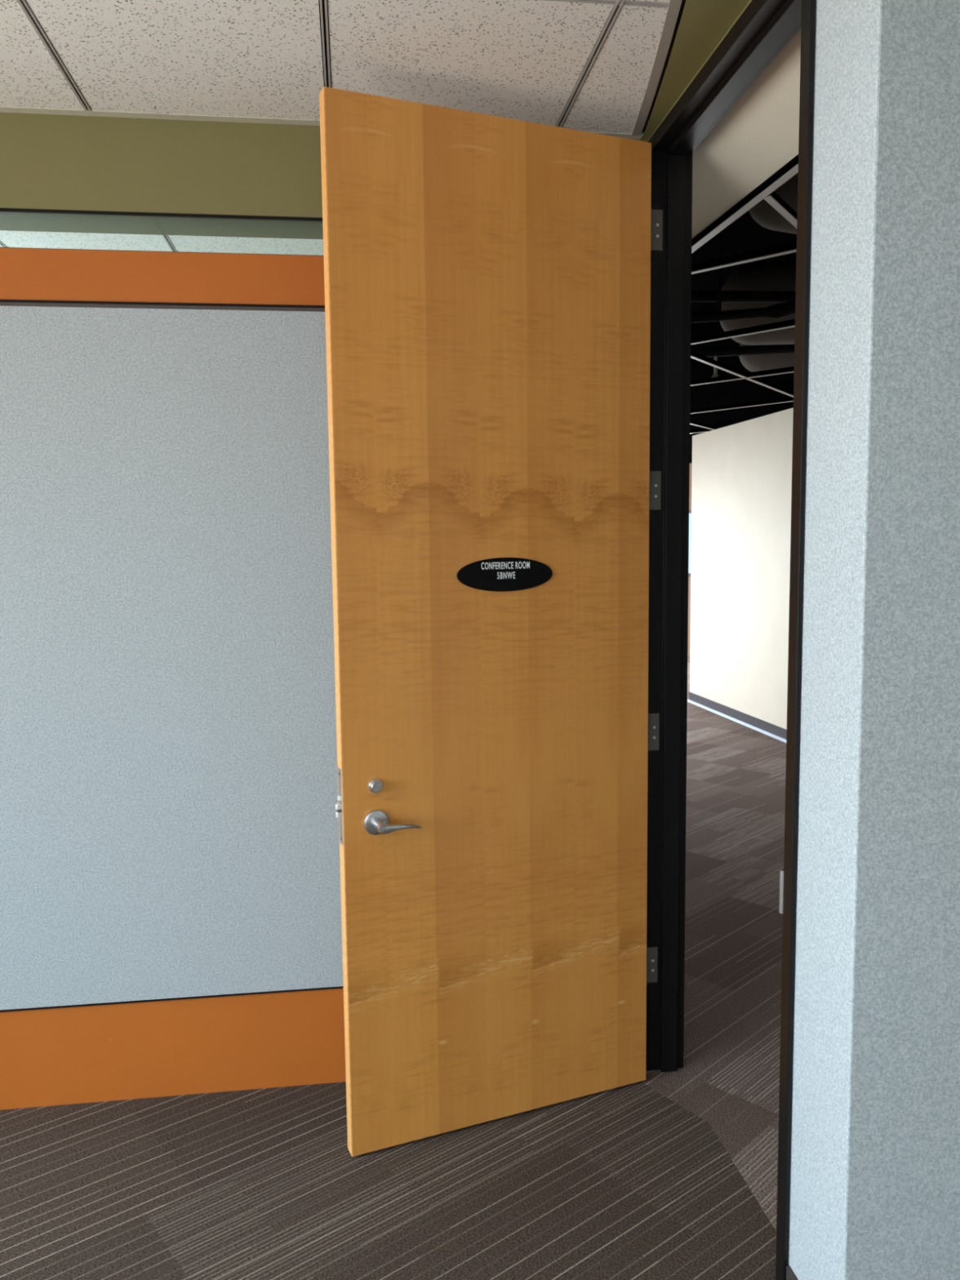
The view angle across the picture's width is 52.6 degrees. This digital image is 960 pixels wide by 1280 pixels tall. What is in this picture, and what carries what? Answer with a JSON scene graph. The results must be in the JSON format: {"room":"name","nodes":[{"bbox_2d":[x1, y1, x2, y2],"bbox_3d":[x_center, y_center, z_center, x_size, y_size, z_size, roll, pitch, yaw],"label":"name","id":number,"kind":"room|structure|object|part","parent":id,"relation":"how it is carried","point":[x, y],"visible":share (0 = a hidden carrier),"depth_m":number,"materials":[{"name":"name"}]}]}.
{"room":"office","nodes":[
{"label":"office","id":0,"kind":"room"},
{"bbox_2d":[0,80,647,1110],"bbox_3d":[-1.631,-0.063,2.784,4.280,2.900,0.212,-1,6,-7],"label":"wall","id":1,"kind":"structure","parent":0,"point":[171,923],"depth_m":2.78,"materials":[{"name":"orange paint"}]},
{"bbox_2d":[0,208,322,255],"bbox_3d":[-1.633,-1.107,2.597,4.280,0.104,0.026,-1,6,-7],"label":"window","id":2,"kind":"structure","parent":1,"relation":"in","point":[7,210],"depth_m":2.68,"materials":[{"name":"clear glass"}]},
{"bbox_2d":[0,0,750,255],"bbox_3d":[-0.329,-1.446,1.885,6.700,0.196,9.090,-1,6,-7],"label":"ceiling","id":3,"kind":"structure","parent":0,"point":[604,63],"depth_m":2.34,"materials":[{"name":"tile"}]},
{"bbox_3d":[-1.644,-1.413,2.535,4.258,0.024,0.032,-1,6,-7],"label":"edge moulding","id":4,"kind":"part","parent":3,"relation":"part of","materials":[{"name":"white metal"}]},
{"bbox_3d":[0.006,-1.167,0.013,0.280,0.012,5.656,1,6,12],"label":"curved edge trim","id":5,"kind":"part","parent":3,"relation":"part of","materials":[{"name":"white metal"}]},
{"bbox_2d":[0,657,786,1279],"bbox_3d":[0.919,1.103,5.603,10.000,0.050,15.600,-1,6,-7],"label":"floor","id":6,"kind":"structure","parent":0,"point":[626,1182],"depth_m":2.58,"materials":[{"name":"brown carpet"}]},
{"bbox_2d":[687,462,692,657],"bbox_3d":[2.067,-1.077,13.416,5.621,2.680,0.150,-1,6,-7],"label":"wall","id":7,"kind":"structure","parent":0,"point":[691,464],"depth_m":13.49,"materials":[{"name":"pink paint"}]},
{"bbox_2d":[688,509,691,577],"bbox_3d":[2.174,-1.324,13.405,4.200,0.930,0.060,-1,6,-7],"label":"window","id":8,"kind":"structure","parent":7,"relation":"in","point":[690,510],"depth_m":13.47,"materials":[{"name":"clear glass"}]},
{"bbox_2d":[647,0,751,142],"bbox_3d":[-0.037,-0.606,7.448,0.099,3.000,11.174,-1,6,-7],"label":"wall","id":9,"kind":"structure","parent":0,"point":[750,0],"depth_m":2.38,"materials":[{"name":"green paint"}]},
{"bbox_2d":[319,86,662,1156],"bbox_3d":[0.092,0.005,2.656,1.005,2.730,0.124,-3,6,-23],"label":"door","id":10,"kind":"structure","parent":9,"relation":"in","point":[487,277],"depth_m":2.62,"materials":[{"name":"brown wood"}]},
{"bbox_3d":[-0.362,0.433,2.531,0.003,0.203,0.032,-3,6,-23],"label":"latch plate","id":11,"kind":"part","parent":10,"relation":"part of","materials":[{"name":"silver metal"}]},
{"bbox_3d":[-0.271,0.478,2.545,0.068,0.068,0.011,-3,6,-23],"label":"handle","id":12,"kind":"part","parent":10,"relation":"part of","materials":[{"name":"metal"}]},
{"bbox_3d":[-0.205,0.486,2.520,0.123,0.027,0.018,-4,6,-27],"label":"lever","id":13,"kind":"part","parent":10,"relation":"part of","materials":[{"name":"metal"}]},
{"bbox_2d":[456,557,552,591],"bbox_3d":[0.070,-0.177,2.628,0.283,0.092,0.005,-3,6,-23],"label":"door sign","id":14,"kind":"object","parent":10,"relation":"attached to","point":[498,574],"visible":1,"depth_m":2.62,"materials":[{"name":"black plastic"}]},
{"bbox_2d":[645,0,815,1279],"bbox_3d":[0.621,0.004,2.436,0.125,2.785,1.014,-1,6,-7],"label":"door frame","id":15,"kind":"structure","parent":9,"relation":"attached to","point":[765,27],"depth_m":2.79,"materials":[{"name":"black paint"}]},
{"bbox_3d":[0.645,0.524,2.021,0.041,0.091,0.006,-1,6,0],"label":"strike plate","id":16,"kind":"part","parent":15,"relation":"part of","materials":[{"name":"metal"}]},
{"bbox_2d":[689,407,793,729],"bbox_3d":[2.853,-0.322,5.987,0.140,2.662,7.715,-2,6,-10],"label":"wall","id":17,"kind":"structure","parent":0,"point":[741,475],"depth_m":8.58,"materials":[{"name":"beige paint"}]},
{"bbox_2d":[687,691,786,742],"bbox_3d":[2.788,0.954,6.103,0.022,0.102,7.716,-2,6,-10],"label":"baseboard","id":18,"kind":"structure","parent":17,"relation":"attached to","point":[773,731],"depth_m":8.70,"materials":[{"name":"grey rubber"}]},
{"bbox_2d":[689,28,800,462],"bbox_3d":[2.692,-2.647,7.137,5.907,1.740,12.092,-1,6,-7],"label":"ceiling","id":19,"kind":"structure","parent":0,"point":[738,394],"depth_m":3.18,"materials":[{"name":"black paint"}]},
{"bbox_2d":[690,230,795,323],"bbox_3d":[1.731,-2.447,4.887,2.452,1.500,0.356,3,7,35],"label":"pipe","id":20,"kind":"object","parent":19,"relation":"hanging from","point":[781,310],"visible":0.41,"depth_m":5.26,"materials":[{"name":"metal"}]},
{"bbox_2d":[698,344,794,377],"bbox_3d":[2.288,-2.604,6.606,1.552,1.550,0.072,1,6,13],"label":"pipe","id":21,"kind":"object","parent":19,"relation":"hanging from","point":[717,352],"visible":0.38,"depth_m":6.75,"materials":[{"name":"metal"}]},
{"bbox_2d":[720,261,795,345],"bbox_3d":[2.403,-2.598,6.056,1.796,1.453,0.623,0,6,3],"label":"air duct","id":22,"kind":"object","parent":19,"relation":"hanging from","point":[771,276],"visible":0.29,"depth_m":5.94,"materials":[{"name":"grey metal"}]},
{"bbox_2d":[738,343,794,372],"bbox_3d":[2.748,-2.811,7.643,1.365,1.358,0.536,1,6,15],"label":"air duct","id":23,"kind":"object","parent":19,"relation":"hanging from","point":[757,362],"visible":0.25,"depth_m":7.66,"materials":[{"name":"grey metal"}]},
{"bbox_2d":[748,172,798,234],"bbox_3d":[1.871,-2.478,4.407,1.526,1.345,0.412,-4,6,-26],"label":"air duct","id":24,"kind":"object","parent":19,"relation":"hanging from","point":[762,212],"visible":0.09,"depth_m":4.15,"materials":[{"name":"grey metal"}]},
{"bbox_2d":[787,0,959,1279],"bbox_3d":[2.051,-0.076,1.994,2.820,3.000,0.234,-1,6,-7],"label":"wall","id":25,"kind":"structure","parent":0,"point":[874,1184],"depth_m":1.75,"materials":[{"name":"grey paint"}]},
{"bbox_2d":[786,1265,798,1279],"bbox_3d":[1.867,1.363,2.104,2.428,0.118,0.230,-1,6,-7],"label":"baseboard","id":26,"kind":"structure","parent":25,"relation":"attached to","point":[790,1275],"depth_m":2.04,"materials":[{"name":"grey rubber"}]}
]}

